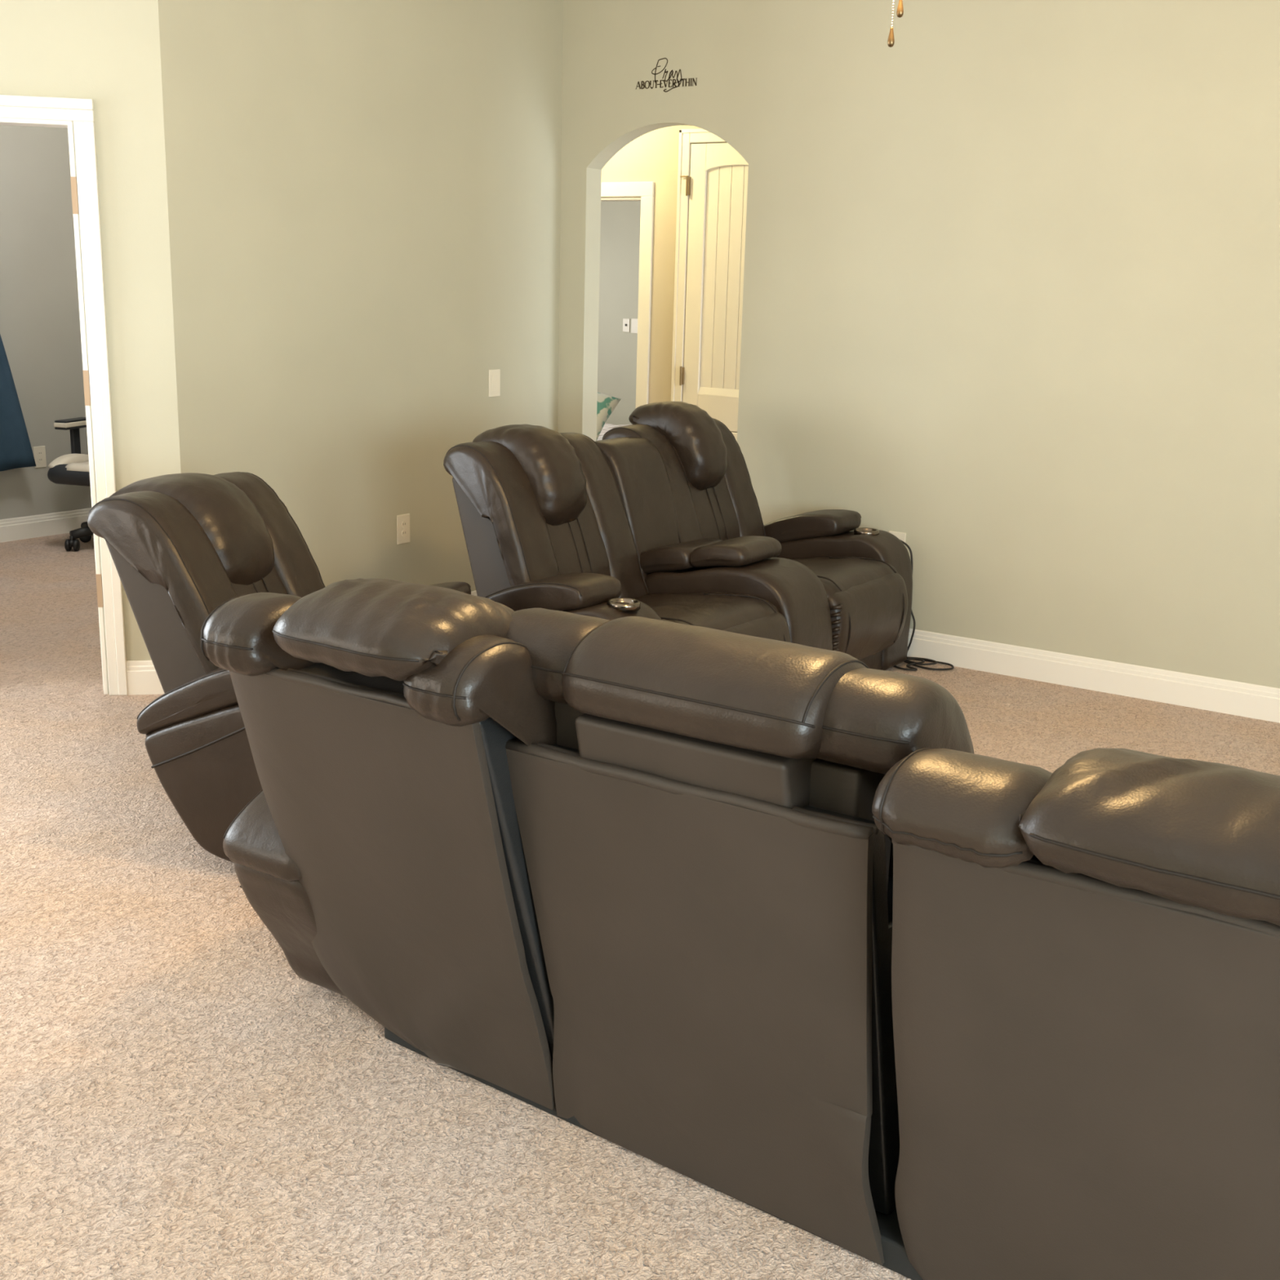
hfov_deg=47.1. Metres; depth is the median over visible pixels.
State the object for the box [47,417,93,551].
desk chair
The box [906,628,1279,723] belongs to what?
baseboard
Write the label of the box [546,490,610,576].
cushion
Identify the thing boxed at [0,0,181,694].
wall
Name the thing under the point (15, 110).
door frame
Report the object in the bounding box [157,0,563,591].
wall
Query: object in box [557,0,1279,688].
wall
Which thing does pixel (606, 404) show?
throw pillow
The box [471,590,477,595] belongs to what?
baseboard
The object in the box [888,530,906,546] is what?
wall outlet
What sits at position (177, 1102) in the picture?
floor
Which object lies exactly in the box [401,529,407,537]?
receptacle
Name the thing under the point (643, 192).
door frame
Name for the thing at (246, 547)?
cushion
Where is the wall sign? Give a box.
[635,57,697,92]
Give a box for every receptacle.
[37,450,42,456]
[37,457,43,462]
[400,520,406,528]
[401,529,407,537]
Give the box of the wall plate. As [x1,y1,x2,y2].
[631,318,637,333]
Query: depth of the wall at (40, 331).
8.44 m
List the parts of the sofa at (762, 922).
arm, panel, frame, rail, panel, frame, panel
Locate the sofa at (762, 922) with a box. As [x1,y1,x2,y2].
[200,578,1279,1279]
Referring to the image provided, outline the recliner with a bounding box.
[87,471,471,862]
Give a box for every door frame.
[0,94,128,695]
[600,182,654,408]
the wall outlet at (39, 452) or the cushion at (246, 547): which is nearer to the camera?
the cushion at (246, 547)
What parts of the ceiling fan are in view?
pull chain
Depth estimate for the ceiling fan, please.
3.00 m
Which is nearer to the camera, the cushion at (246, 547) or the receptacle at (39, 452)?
the cushion at (246, 547)
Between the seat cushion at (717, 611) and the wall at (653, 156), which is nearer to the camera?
the seat cushion at (717, 611)
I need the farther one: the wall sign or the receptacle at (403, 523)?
the wall sign
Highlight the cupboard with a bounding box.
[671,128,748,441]
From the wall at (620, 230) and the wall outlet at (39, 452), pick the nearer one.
the wall outlet at (39, 452)
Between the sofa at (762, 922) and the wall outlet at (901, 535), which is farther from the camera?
the wall outlet at (901, 535)
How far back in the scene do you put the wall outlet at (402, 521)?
6.41 m
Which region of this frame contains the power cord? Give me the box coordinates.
[893,539,954,671]
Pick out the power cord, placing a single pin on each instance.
(908, 660)
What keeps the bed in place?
on the floor
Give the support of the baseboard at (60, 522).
attached to the wall at (40, 331)
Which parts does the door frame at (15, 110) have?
hinge plate, hinge plate, hinge plate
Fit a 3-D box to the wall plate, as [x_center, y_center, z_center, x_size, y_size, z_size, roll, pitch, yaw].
[-0.038,-2.657,12.417,0.085,0.122,0.006,11,16,33]
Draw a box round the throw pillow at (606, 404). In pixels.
[596,392,620,439]
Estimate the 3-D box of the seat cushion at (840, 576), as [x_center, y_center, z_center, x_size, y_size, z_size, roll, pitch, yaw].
[0.610,-0.221,5.891,0.686,0.211,0.630,11,17,33]
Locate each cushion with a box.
[173,497,287,595]
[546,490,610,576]
[633,592,779,630]
[671,443,740,540]
[787,556,898,597]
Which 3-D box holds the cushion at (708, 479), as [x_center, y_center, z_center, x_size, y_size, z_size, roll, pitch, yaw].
[0.251,-0.539,6.031,0.272,0.573,0.357,11,17,33]
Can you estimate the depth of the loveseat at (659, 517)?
5.40 m
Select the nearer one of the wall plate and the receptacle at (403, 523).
the receptacle at (403, 523)
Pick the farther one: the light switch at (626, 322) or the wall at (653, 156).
the light switch at (626, 322)
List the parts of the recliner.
panel, arm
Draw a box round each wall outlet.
[33,445,46,467]
[396,513,409,544]
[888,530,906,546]
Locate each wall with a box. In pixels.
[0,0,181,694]
[0,124,91,519]
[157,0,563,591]
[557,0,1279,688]
[597,200,640,425]
[601,125,737,432]
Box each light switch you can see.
[488,368,500,396]
[622,318,630,332]
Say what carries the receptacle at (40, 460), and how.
attached to the wall outlet at (39, 452)
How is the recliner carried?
on the floor
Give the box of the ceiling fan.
[887,0,903,47]
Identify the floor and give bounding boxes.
[0,533,1279,1279]
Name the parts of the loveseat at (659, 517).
panel, arm, console lid, arm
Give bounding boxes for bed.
[596,422,630,440]
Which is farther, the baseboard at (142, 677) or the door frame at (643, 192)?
the door frame at (643, 192)
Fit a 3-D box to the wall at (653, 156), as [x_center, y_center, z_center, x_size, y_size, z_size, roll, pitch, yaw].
[0.528,-2.068,8.651,6.100,3.050,0.420,11,16,33]
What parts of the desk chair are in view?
seat, armrest, leg, leg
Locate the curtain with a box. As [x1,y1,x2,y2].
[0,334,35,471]
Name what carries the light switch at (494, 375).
attached to the wall at (364, 196)
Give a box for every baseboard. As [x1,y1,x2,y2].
[0,507,91,542]
[126,660,164,694]
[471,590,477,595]
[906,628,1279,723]
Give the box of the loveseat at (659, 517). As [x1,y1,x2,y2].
[443,401,912,670]

